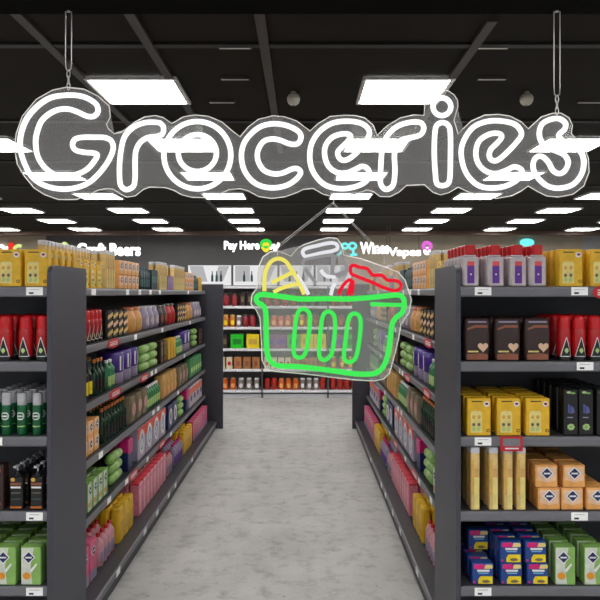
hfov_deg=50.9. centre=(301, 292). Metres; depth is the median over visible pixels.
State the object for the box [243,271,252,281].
picture
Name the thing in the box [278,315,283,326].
jar
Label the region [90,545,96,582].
print
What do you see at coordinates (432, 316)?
pack
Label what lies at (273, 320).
jar
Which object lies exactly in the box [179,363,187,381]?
pack
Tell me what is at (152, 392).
bottle
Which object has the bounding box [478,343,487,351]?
picture
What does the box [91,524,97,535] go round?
bottle
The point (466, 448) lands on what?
box
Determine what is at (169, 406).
box
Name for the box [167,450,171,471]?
bottle
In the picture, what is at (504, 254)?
lotion bottle
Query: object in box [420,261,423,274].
box
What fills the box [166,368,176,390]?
kraft bag
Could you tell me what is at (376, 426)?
bag
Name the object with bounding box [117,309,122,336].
pack
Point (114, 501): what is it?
bag
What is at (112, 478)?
pack
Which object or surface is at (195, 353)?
pack
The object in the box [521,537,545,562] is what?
carton
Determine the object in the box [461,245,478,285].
lotion bottle
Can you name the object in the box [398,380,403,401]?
bottle
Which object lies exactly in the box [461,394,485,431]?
carton
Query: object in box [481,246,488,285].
lotion bottle
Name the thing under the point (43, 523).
carton
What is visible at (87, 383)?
bottle
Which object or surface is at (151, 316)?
jar
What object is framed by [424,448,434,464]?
pack
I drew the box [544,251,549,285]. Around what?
carton
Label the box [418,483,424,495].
lidded box
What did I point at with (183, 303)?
pack
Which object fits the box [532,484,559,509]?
box
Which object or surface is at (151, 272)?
carton
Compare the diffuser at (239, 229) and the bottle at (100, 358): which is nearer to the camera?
the bottle at (100, 358)
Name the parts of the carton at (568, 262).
picture panel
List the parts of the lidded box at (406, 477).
lid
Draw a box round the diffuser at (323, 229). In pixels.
[321,228,346,230]
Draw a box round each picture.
[211,271,221,281]
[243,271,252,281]
[288,271,304,281]
[469,542,487,548]
[473,576,491,583]
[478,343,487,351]
[501,554,520,561]
[502,576,520,583]
[508,343,518,352]
[526,554,545,561]
[528,576,547,583]
[538,343,548,352]
[567,391,574,429]
[567,404,574,417]
[582,391,590,429]
[583,404,589,417]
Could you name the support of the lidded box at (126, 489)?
on the shelving unit at (210, 299)
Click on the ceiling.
(327, 81)
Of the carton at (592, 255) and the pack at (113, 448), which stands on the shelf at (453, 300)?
the carton at (592, 255)
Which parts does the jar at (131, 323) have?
lid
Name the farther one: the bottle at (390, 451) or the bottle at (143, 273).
the bottle at (390, 451)
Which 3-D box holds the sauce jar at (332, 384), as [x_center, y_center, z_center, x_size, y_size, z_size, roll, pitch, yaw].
[0.456,1.346,9.360,0.096,0.170,0.096,0,0,0]
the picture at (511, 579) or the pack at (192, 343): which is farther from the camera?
the pack at (192, 343)
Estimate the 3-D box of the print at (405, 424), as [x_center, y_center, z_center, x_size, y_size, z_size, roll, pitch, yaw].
[0.765,1.039,4.669,0.003,0.192,0.203,0,0,0]
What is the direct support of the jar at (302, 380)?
on the bay at (290, 310)
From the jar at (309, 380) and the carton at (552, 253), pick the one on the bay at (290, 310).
the jar at (309, 380)
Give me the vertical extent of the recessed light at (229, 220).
0.024 m
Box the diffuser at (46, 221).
[40,220,74,222]
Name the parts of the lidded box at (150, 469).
lid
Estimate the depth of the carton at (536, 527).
2.73 m
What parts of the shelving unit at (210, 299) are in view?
panel, shelf, shelf, shelf, shelf, shelf, kick plate, panel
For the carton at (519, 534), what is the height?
0.084 m
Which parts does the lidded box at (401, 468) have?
lid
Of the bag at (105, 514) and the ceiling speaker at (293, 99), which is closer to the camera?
the bag at (105, 514)
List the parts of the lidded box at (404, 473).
lid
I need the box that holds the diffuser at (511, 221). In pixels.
[508,220,541,222]
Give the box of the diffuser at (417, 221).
[415,220,446,222]
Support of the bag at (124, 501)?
on the shelving unit at (210, 299)
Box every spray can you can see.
[0,315,13,360]
[0,390,2,431]
[1,392,11,434]
[8,390,17,431]
[10,315,19,358]
[15,388,23,392]
[17,392,26,434]
[19,315,33,360]
[20,386,29,389]
[24,390,32,431]
[29,388,38,392]
[30,315,38,358]
[32,392,42,434]
[36,315,46,360]
[39,390,46,431]
[86,310,90,343]
[89,310,94,342]
[90,309,98,341]
[96,309,101,340]
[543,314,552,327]
[549,315,559,358]
[556,315,570,360]
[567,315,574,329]
[571,315,585,360]
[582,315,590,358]
[587,315,599,360]
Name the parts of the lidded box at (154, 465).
lid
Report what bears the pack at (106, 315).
on the shelving unit at (210, 299)
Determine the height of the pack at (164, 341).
0.180 m
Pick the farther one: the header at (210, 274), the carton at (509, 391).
the header at (210, 274)
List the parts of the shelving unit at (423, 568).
panel, kick plate, shelf, shelf, shelf, shelf, shelf, panel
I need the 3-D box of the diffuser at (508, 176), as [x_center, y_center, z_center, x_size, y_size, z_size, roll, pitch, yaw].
[2.880,-1.602,8.602,0.624,0.020,0.585,0,0,0]
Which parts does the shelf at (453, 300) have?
panel, shelf, shelf, shelf, shelf, shelf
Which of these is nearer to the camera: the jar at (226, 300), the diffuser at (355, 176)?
the diffuser at (355, 176)
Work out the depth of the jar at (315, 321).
9.33 m
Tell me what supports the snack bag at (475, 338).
on the shelf at (453, 300)
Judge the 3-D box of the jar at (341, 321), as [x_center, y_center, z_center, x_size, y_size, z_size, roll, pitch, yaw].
[0.583,0.406,9.362,0.100,0.190,0.100,0,0,0]
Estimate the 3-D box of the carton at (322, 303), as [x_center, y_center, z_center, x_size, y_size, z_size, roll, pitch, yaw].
[0.311,0.091,9.361,0.080,0.200,0.101,0,0,0]
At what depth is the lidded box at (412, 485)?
4.12 m
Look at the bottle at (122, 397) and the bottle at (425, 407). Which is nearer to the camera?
the bottle at (425, 407)
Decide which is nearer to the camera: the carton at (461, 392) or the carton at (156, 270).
the carton at (461, 392)
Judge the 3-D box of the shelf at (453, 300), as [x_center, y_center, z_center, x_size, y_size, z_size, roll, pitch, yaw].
[1.115,0.721,2.696,1.009,1.663,0.408,0,0,0]
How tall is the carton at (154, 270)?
0.150 m
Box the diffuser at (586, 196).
[578,194,599,198]
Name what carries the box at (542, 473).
on the box at (543, 498)
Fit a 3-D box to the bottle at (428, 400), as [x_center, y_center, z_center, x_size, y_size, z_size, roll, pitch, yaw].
[0.793,0.765,3.942,0.053,0.200,0.052,0,0,1]
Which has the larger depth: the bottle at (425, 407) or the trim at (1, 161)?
the trim at (1, 161)
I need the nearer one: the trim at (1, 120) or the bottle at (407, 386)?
the bottle at (407, 386)
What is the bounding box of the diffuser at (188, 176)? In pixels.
[182,173,232,179]
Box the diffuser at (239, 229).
[237,228,263,230]
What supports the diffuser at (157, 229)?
attached to the recessed light at (155, 228)
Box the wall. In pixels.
[0,236,599,286]
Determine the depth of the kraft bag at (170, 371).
5.43 m
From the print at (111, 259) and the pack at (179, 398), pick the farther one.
the pack at (179, 398)
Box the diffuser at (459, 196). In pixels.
[454,194,498,198]
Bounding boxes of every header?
[188,265,231,285]
[233,265,277,285]
[279,265,313,285]
[315,265,351,285]
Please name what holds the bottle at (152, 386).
on the shelving unit at (210, 299)
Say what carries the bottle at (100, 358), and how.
on the shelving unit at (210, 299)
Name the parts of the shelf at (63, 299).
shelf, shelf, shelf, shelf, shelf, panel, panel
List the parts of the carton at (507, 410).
picture panel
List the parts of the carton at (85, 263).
picture panel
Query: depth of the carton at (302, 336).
9.31 m
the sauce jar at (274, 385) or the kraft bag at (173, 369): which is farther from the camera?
the sauce jar at (274, 385)
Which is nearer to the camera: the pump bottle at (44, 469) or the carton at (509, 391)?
the pump bottle at (44, 469)
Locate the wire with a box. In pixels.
[276,193,384,263]
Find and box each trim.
[0,0,599,13]
[0,42,599,47]
[0,119,599,122]
[0,160,599,162]
[0,185,599,186]
[0,203,599,203]
[0,215,599,215]
[0,231,599,235]
[10,14,239,231]
[124,14,206,133]
[254,14,282,153]
[402,18,497,150]
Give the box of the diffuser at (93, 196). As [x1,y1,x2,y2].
[75,194,120,198]
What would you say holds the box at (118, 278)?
on the shelving unit at (210, 299)
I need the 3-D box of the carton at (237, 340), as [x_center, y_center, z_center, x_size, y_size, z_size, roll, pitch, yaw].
[-0.961,0.714,9.361,0.190,0.210,0.101,0,0,0]
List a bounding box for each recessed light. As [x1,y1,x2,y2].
[0,136,33,151]
[0,208,45,212]
[0,227,21,230]
[20,170,88,180]
[36,219,77,222]
[67,227,102,230]
[71,192,124,199]
[84,76,190,104]
[106,208,149,212]
[131,219,168,222]
[147,136,213,151]
[151,227,183,230]
[179,170,235,180]
[200,192,246,199]
[217,208,254,212]
[228,219,260,222]
[236,227,264,230]
[320,227,348,230]
[322,219,354,222]
[325,208,362,212]
[329,192,373,199]
[334,170,388,180]
[342,136,411,151]
[356,76,455,104]
[401,227,432,230]
[414,219,449,222]
[430,208,472,212]
[451,192,502,199]
[481,170,546,180]
[482,227,517,230]
[505,219,545,222]
[526,136,599,151]
[534,208,582,212]
[564,227,599,230]
[573,192,599,199]
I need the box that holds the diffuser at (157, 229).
[153,228,182,230]
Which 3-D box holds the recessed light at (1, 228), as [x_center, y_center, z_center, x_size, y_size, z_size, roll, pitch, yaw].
[-7.520,-1.600,15.800,0.690,0.024,0.630,0,0,0]
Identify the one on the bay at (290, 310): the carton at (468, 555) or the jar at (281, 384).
the jar at (281, 384)
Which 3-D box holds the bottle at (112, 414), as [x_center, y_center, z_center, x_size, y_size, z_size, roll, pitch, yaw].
[-1.158,0.765,3.819,0.053,0.200,0.052,0,0,-1]
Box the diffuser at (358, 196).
[331,194,370,198]
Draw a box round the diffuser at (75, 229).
[69,228,100,230]
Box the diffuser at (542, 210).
[537,209,578,212]
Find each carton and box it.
[0,249,24,285]
[0,524,17,535]
[0,530,10,539]
[0,542,20,584]
[3,521,24,529]
[4,536,27,546]
[12,530,34,541]
[19,524,41,535]
[21,542,45,584]
[25,249,50,285]
[26,521,46,527]
[29,536,46,576]
[36,530,46,535]
[51,250,57,265]
[58,252,64,265]
[65,253,70,266]
[71,254,75,267]
[76,258,81,267]
[82,259,89,287]
[86,467,96,472]
[86,476,97,506]
[86,480,92,512]
[89,260,95,287]
[90,471,102,501]
[95,467,107,496]
[96,261,101,287]
[147,270,153,288]
[153,270,155,289]
[155,270,157,289]
[196,277,200,290]
[223,334,227,347]
[231,334,243,347]
[240,292,245,305]
[246,334,259,347]
[247,292,252,305]
[269,334,274,347]
[275,334,286,347]
[287,334,299,347]
[299,292,303,305]
[300,334,312,347]
[306,292,310,305]
[313,292,318,305]
[314,334,325,347]
[320,292,325,305]
[331,334,341,347]
[347,334,351,347]
[402,270,406,288]
[433,467,434,493]
[437,261,441,267]
[461,390,477,391]
[461,392,481,393]
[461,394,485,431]
[461,545,482,568]
[465,397,490,435]
[465,526,487,549]
[465,552,487,575]
[469,559,492,583]
[474,386,496,390]
[478,388,501,392]
[482,390,505,395]
[482,521,503,527]
[486,392,509,397]
[487,525,509,547]
[487,546,491,560]
[490,394,514,431]
[492,531,514,554]
[492,552,496,575]
[494,397,520,434]
[497,537,520,562]
[497,559,521,583]
[500,386,522,389]
[504,388,527,391]
[505,521,526,528]
[508,390,532,394]
[510,525,532,533]
[513,392,537,396]
[515,531,538,540]
[518,394,543,431]
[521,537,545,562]
[523,397,549,435]
[523,560,547,583]
[527,521,548,526]
[532,524,554,532]
[538,530,560,538]
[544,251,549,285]
[544,536,567,576]
[550,250,554,285]
[551,542,574,584]
[553,521,574,531]
[555,249,581,285]
[559,524,581,536]
[565,530,588,543]
[572,536,595,576]
[579,542,599,584]
[582,250,585,285]
[586,249,599,285]
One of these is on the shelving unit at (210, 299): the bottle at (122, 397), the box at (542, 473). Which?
the bottle at (122, 397)
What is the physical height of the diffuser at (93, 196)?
0.020 m
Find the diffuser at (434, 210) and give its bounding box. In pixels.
[432,209,468,212]
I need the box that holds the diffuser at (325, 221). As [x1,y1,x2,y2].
[324,220,352,222]
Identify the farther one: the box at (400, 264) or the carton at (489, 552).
the box at (400, 264)
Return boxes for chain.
[65,10,71,89]
[553,10,560,114]
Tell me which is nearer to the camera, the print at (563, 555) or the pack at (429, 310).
the print at (563, 555)
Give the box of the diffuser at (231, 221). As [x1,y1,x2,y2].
[229,220,258,222]
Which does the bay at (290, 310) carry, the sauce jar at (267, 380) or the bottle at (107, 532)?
the sauce jar at (267, 380)
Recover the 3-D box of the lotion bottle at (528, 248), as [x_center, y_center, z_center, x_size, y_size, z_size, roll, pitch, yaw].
[0.943,-0.110,2.589,0.070,0.166,0.038,0,0,0]
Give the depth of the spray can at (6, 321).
2.52 m
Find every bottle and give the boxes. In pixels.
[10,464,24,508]
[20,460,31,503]
[26,456,36,475]
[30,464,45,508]
[33,453,42,469]
[39,449,46,465]
[40,460,46,503]
[86,359,91,398]
[86,373,88,400]
[87,528,92,535]
[90,359,97,395]
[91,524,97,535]
[94,519,100,532]
[95,358,101,393]
[95,406,98,415]
[96,532,103,566]
[98,357,104,391]
[99,408,105,443]
[100,528,106,561]
[103,360,110,389]
[103,406,108,440]
[103,524,110,556]
[106,404,111,438]
[107,359,114,387]
[107,519,113,551]
[109,403,114,435]
[112,401,117,433]
[115,399,120,431]
[118,398,123,429]
[121,396,126,427]
[138,267,142,288]
[140,267,144,288]
[142,267,146,288]
[145,268,149,288]
[146,385,151,407]
[146,387,148,409]
[148,384,153,406]
[150,383,155,404]
[152,381,157,402]
[155,380,159,401]
[161,444,166,452]
[165,452,170,473]
[166,454,168,476]
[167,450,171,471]
[170,444,175,465]
[173,442,177,463]
[174,440,179,460]
[176,438,180,458]
[177,336,180,353]
[178,437,182,456]
[384,442,390,463]
[385,444,390,465]
[387,450,391,471]
[388,452,392,473]
[390,458,391,476]
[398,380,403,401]
[401,383,406,404]
[403,384,407,406]
[404,385,409,407]
[405,268,408,288]
[407,267,410,288]
[408,267,412,288]
[410,269,412,288]
[421,396,425,427]
[423,398,426,429]
[425,399,430,431]
[425,519,432,551]
[426,401,432,433]
[428,403,434,435]
[428,524,434,555]
[429,359,434,386]
[430,404,434,438]
[430,528,434,561]
[431,360,434,388]
[432,539,434,566]
[433,417,434,440]
[444,250,450,266]
[447,249,453,266]
[450,248,457,265]
[454,247,460,264]
[457,246,463,271]
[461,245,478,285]
[477,248,480,257]
[479,247,484,285]
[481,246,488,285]
[485,245,503,285]
[502,247,506,257]
[504,246,510,285]
[508,245,525,285]
[522,247,525,256]
[525,246,530,285]
[527,245,545,285]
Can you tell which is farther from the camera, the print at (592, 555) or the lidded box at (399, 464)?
the lidded box at (399, 464)
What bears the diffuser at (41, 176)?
attached to the recessed light at (41, 175)
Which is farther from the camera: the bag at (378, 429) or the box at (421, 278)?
the bag at (378, 429)
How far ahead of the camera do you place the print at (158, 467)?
4.65 m
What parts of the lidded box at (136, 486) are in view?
lid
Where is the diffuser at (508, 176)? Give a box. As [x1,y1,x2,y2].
[485,173,541,179]
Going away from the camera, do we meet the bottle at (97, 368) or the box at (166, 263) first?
the bottle at (97, 368)
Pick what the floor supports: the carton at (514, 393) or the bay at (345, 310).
the bay at (345, 310)
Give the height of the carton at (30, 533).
0.150 m
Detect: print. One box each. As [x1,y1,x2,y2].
[0,548,11,583]
[21,548,36,583]
[88,483,91,511]
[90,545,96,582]
[93,478,97,506]
[99,473,102,500]
[104,469,106,495]
[106,258,107,287]
[111,259,112,287]
[113,259,114,287]
[121,519,123,532]
[126,512,128,526]
[128,438,132,454]
[132,402,135,415]
[138,398,141,410]
[138,424,144,453]
[139,489,140,514]
[143,484,144,508]
[144,395,147,406]
[146,418,152,445]
[147,479,148,503]
[154,471,155,493]
[157,467,158,489]
[190,266,228,281]
[235,266,274,281]
[281,266,311,281]
[317,266,347,281]
[403,418,407,446]
[408,424,412,453]
[414,403,416,415]
[417,439,419,454]
[433,258,434,287]
[467,321,486,351]
[471,460,478,508]
[473,536,484,539]
[477,570,488,573]
[490,460,497,508]
[498,321,517,351]
[504,460,511,508]
[505,548,516,551]
[506,570,517,573]
[517,460,524,508]
[528,321,547,351]
[530,548,542,551]
[532,570,544,573]
[556,548,571,583]
[585,548,599,583]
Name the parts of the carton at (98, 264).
picture panel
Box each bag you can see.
[100,504,112,527]
[109,498,117,506]
[111,504,123,543]
[114,493,122,500]
[117,498,128,535]
[122,493,132,529]
[154,374,165,399]
[159,372,169,395]
[163,370,172,393]
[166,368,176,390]
[171,431,178,441]
[178,431,185,454]
[181,428,187,450]
[183,426,189,447]
[185,423,191,445]
[374,423,380,445]
[375,426,381,447]
[377,428,383,451]
[378,431,384,454]
[385,431,390,441]
[387,368,394,389]
[389,370,396,393]
[391,372,399,395]
[394,374,404,399]
[412,493,422,528]
[416,498,426,535]
[419,504,430,543]
[430,504,434,523]
[461,317,480,357]
[461,318,489,360]
[487,317,509,357]
[491,318,519,360]
[515,317,538,357]
[521,318,549,360]
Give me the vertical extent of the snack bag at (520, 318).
0.170 m
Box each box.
[37,240,46,248]
[47,241,50,249]
[51,242,54,249]
[58,243,61,251]
[78,247,80,258]
[81,248,83,258]
[84,248,86,259]
[86,416,98,434]
[86,420,92,438]
[87,249,89,259]
[87,436,92,455]
[91,250,98,261]
[93,432,98,451]
[100,250,107,287]
[108,251,109,287]
[110,251,112,288]
[112,252,114,288]
[114,275,122,288]
[115,260,122,274]
[119,481,131,494]
[123,261,126,274]
[123,275,126,288]
[127,262,130,274]
[127,275,130,288]
[127,423,144,461]
[129,262,134,275]
[130,480,142,515]
[131,276,134,288]
[134,475,146,509]
[135,263,138,275]
[135,276,138,288]
[139,471,149,505]
[142,467,153,499]
[144,417,152,452]
[146,463,156,495]
[149,262,153,269]
[150,460,159,490]
[151,412,159,445]
[152,456,162,486]
[155,262,160,289]
[156,453,165,482]
[158,407,165,438]
[160,262,161,289]
[162,339,169,359]
[163,403,172,429]
[164,263,165,289]
[164,338,172,358]
[165,263,166,289]
[168,337,175,356]
[168,399,176,424]
[170,265,174,289]
[184,386,192,408]
[189,383,195,403]
[193,381,198,400]
[195,378,201,397]
[226,357,232,368]
[234,357,241,368]
[243,357,250,368]
[252,357,259,368]
[264,357,269,368]
[271,357,276,368]
[278,357,283,368]
[285,357,290,363]
[292,357,299,363]
[301,357,307,364]
[310,357,316,365]
[318,357,325,366]
[370,378,372,397]
[372,381,374,400]
[374,383,377,403]
[376,386,380,407]
[387,399,391,424]
[388,265,392,286]
[390,403,394,429]
[391,339,397,359]
[391,453,400,481]
[393,456,402,485]
[394,407,398,438]
[395,460,404,489]
[397,463,407,495]
[398,262,402,287]
[399,412,403,444]
[399,467,409,499]
[402,471,411,504]
[403,418,408,452]
[404,262,409,269]
[404,475,414,509]
[407,480,417,515]
[408,424,418,461]
[415,262,419,275]
[415,276,417,288]
[418,275,420,288]
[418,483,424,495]
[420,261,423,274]
[420,275,423,288]
[423,260,428,274]
[423,275,428,288]
[429,252,430,288]
[430,251,431,287]
[432,251,433,287]
[433,250,440,287]
[442,250,447,260]
[461,447,461,495]
[462,447,464,499]
[465,447,468,504]
[469,447,479,509]
[479,447,482,499]
[483,447,486,504]
[487,447,497,509]
[498,447,501,504]
[502,451,512,509]
[512,451,514,504]
[514,447,525,509]
[525,449,539,453]
[525,454,547,479]
[525,478,531,501]
[529,460,556,486]
[532,447,556,452]
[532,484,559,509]
[539,449,564,457]
[547,454,574,463]
[556,460,584,486]
[557,482,582,509]
[582,482,599,509]
[585,476,596,481]
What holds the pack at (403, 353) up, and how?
on the pack at (403, 361)
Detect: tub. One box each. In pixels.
[97,351,123,383]
[106,348,130,379]
[114,346,137,375]
[170,331,186,350]
[174,330,189,349]
[378,330,388,349]
[380,331,396,350]
[413,346,433,375]
[418,348,434,379]
[423,351,434,383]
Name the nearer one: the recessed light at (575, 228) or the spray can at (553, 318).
the spray can at (553, 318)
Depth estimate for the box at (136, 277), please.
4.32 m
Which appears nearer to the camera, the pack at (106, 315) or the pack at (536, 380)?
the pack at (536, 380)
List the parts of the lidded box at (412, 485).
lid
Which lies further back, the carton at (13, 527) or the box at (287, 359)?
the box at (287, 359)
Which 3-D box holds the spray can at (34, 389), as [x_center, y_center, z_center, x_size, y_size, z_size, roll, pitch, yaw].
[-1.124,0.484,2.641,0.038,0.168,0.040,0,0,-1]
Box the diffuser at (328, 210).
[327,209,359,212]
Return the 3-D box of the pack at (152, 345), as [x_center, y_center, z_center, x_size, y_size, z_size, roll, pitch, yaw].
[-1.163,0.411,4.850,0.062,0.062,0.238,0,0,-1]
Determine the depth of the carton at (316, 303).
9.31 m
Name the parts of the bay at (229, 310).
kick plate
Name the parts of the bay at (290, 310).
kick plate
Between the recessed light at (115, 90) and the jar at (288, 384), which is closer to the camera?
the recessed light at (115, 90)
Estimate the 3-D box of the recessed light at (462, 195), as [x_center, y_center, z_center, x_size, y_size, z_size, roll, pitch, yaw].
[2.880,-1.600,10.400,0.690,0.024,0.630,0,0,0]
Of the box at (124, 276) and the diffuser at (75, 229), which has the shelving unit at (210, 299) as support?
the box at (124, 276)
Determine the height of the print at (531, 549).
0.016 m
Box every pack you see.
[0,462,8,509]
[86,536,96,582]
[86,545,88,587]
[101,310,112,338]
[104,448,122,464]
[105,445,116,466]
[106,458,121,474]
[107,309,117,337]
[108,468,121,485]
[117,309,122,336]
[117,437,132,471]
[119,308,127,334]
[120,394,135,423]
[127,391,141,418]
[133,387,147,414]
[137,361,149,371]
[138,344,148,353]
[138,353,149,362]
[146,350,156,359]
[147,342,156,350]
[147,358,156,367]
[155,341,162,363]
[158,340,165,361]
[172,366,181,386]
[173,304,179,322]
[175,395,182,403]
[176,364,184,384]
[177,402,183,410]
[177,408,182,417]
[178,303,183,321]
[179,304,181,321]
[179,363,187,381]
[179,390,188,411]
[183,303,185,320]
[184,358,192,377]
[187,420,194,441]
[188,357,194,375]
[189,340,196,346]
[190,328,196,334]
[190,334,196,340]
[190,356,196,373]
[190,418,196,438]
[191,415,198,435]
[192,354,199,372]
[194,413,200,432]
[195,328,200,344]
[195,353,200,370]
[196,411,201,430]
[198,409,203,428]
[199,407,205,426]
[366,409,372,427]
[367,411,373,430]
[369,413,374,433]
[370,353,375,370]
[370,415,376,435]
[371,328,374,344]
[371,354,377,370]
[371,418,377,437]
[372,420,379,441]
[376,358,382,377]
[379,390,384,411]
[382,395,387,403]
[383,366,390,386]
[385,307,389,322]
[394,340,400,361]
[396,341,403,363]
[400,342,408,350]
[400,350,408,358]
[400,358,407,366]
[405,353,412,362]
[405,361,413,371]
[406,344,414,353]
[406,387,419,414]
[410,391,422,418]
[414,394,424,423]
[417,437,427,471]
[420,308,427,334]
[423,309,427,335]
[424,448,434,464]
[424,458,434,473]
[424,468,432,484]
[427,309,434,337]
[430,310,434,338]
[534,378,548,393]
[540,380,554,396]
[546,382,562,427]
[552,385,568,430]
[559,387,577,434]
[575,387,592,434]
[591,387,599,434]
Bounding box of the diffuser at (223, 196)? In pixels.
[203,194,244,198]
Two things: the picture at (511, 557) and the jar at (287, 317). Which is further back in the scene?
the jar at (287, 317)
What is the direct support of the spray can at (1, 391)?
on the shelf at (63, 299)
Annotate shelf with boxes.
[0,265,85,599]
[227,386,260,389]
[263,386,326,389]
[435,265,599,599]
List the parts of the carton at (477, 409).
picture panel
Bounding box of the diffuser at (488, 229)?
[484,228,515,230]
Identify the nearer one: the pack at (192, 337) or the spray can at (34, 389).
the spray can at (34, 389)
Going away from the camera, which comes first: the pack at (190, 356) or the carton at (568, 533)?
the carton at (568, 533)
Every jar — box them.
[118,307,135,332]
[132,307,141,331]
[133,306,148,329]
[144,305,158,327]
[146,306,153,328]
[156,305,162,325]
[157,303,170,323]
[161,305,166,324]
[169,303,174,323]
[177,303,188,319]
[181,302,191,318]
[190,302,195,317]
[194,302,198,317]
[197,302,200,316]
[223,293,229,305]
[223,315,228,326]
[223,378,227,389]
[229,315,235,326]
[230,378,235,389]
[232,293,237,305]
[236,315,241,326]
[238,378,243,389]
[242,314,248,326]
[246,378,251,389]
[249,314,255,326]
[254,378,259,389]
[264,378,269,389]
[265,297,270,305]
[271,315,276,326]
[271,378,277,389]
[273,298,279,305]
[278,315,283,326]
[278,378,284,389]
[282,293,287,305]
[285,315,290,326]
[285,378,291,389]
[290,293,296,305]
[292,378,298,389]
[298,315,304,326]
[300,378,305,389]
[305,315,307,326]
[306,378,311,389]
[312,314,318,326]
[313,378,318,389]
[320,378,325,389]
[329,378,335,389]
[330,293,335,305]
[330,315,332,326]
[330,356,336,368]
[336,378,342,389]
[338,293,343,305]
[338,314,344,326]
[339,356,344,368]
[343,378,349,389]
[346,293,351,305]
[347,356,351,368]
[376,302,386,318]
[378,307,380,319]
[388,307,391,322]
[390,307,395,319]
[396,307,400,325]
[402,306,408,328]
[406,306,421,329]
[410,307,417,331]
[415,307,432,332]
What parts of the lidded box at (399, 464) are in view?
lid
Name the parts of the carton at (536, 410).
picture panel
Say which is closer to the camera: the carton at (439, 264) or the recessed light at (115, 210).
the carton at (439, 264)
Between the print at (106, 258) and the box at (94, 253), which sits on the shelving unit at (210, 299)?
the box at (94, 253)
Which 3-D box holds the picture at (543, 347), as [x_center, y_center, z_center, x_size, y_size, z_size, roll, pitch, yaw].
[0.963,0.219,2.512,0.042,0.038,0.001,0,0,0]
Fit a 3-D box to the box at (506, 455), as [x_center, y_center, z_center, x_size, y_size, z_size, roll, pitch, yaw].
[0.823,0.740,2.531,0.037,0.250,0.038,0,0,-1]
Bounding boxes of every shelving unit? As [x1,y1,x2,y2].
[86,284,222,599]
[352,284,434,599]
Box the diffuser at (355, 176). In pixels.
[337,173,384,179]
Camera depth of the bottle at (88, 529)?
3.43 m
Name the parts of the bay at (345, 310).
kick plate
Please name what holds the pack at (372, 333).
on the shelving unit at (423, 568)
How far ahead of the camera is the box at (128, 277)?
4.12 m
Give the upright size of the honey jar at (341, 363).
0.180 m
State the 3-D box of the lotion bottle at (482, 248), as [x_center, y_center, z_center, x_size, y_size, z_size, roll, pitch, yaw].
[0.773,-0.110,2.647,0.070,0.166,0.038,0,0,1]
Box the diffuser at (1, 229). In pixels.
[0,228,18,230]
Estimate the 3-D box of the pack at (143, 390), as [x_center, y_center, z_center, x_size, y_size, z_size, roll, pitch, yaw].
[-1.167,0.777,4.540,0.085,0.176,0.159,0,0,1]
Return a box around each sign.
[0,243,21,248]
[14,87,589,199]
[62,225,140,255]
[224,225,279,251]
[251,237,411,380]
[337,242,388,255]
[388,241,431,258]
[520,238,533,245]
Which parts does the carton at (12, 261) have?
picture panel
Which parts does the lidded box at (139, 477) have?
lid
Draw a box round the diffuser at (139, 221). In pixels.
[135,220,166,222]
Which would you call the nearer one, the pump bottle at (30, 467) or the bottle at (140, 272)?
the pump bottle at (30, 467)
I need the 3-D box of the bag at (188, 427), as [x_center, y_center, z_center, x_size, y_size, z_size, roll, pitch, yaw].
[-1.089,1.361,5.939,0.059,0.200,0.103,0,0,0]
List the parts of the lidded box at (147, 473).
lid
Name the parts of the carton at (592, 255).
picture panel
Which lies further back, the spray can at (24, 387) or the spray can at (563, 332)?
the spray can at (24, 387)
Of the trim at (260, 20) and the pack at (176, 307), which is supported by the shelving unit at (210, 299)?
the pack at (176, 307)
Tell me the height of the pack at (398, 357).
0.180 m
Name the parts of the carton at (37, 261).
picture panel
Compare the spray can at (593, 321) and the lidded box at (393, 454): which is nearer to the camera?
the spray can at (593, 321)
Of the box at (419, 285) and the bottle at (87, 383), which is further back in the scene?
the box at (419, 285)
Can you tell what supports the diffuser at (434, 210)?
attached to the recessed light at (436, 210)
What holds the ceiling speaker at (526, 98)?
attached to the ceiling
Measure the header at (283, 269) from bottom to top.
0.304 m
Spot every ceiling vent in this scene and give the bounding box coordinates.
[209,100,234,103]
[218,47,251,49]
[220,76,249,80]
[477,76,507,80]
[478,47,509,49]
[576,100,599,103]
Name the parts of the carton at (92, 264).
picture panel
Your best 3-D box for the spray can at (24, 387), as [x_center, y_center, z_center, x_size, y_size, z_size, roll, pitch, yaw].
[-1.186,0.484,2.696,0.038,0.168,0.040,0,0,-1]
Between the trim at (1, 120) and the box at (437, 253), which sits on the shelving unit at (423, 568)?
the box at (437, 253)
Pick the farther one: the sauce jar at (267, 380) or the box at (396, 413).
the sauce jar at (267, 380)
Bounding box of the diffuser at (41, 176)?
[33,173,84,179]
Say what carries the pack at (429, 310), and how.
on the shelving unit at (423, 568)
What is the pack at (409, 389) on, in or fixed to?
on the shelving unit at (423, 568)
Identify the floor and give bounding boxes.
[107,398,423,599]
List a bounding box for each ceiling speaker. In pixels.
[287,91,299,106]
[520,91,532,106]
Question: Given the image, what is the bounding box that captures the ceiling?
[0,14,599,230]
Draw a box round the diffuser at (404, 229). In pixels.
[403,228,430,230]
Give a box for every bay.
[223,286,261,397]
[262,286,327,397]
[328,286,351,397]

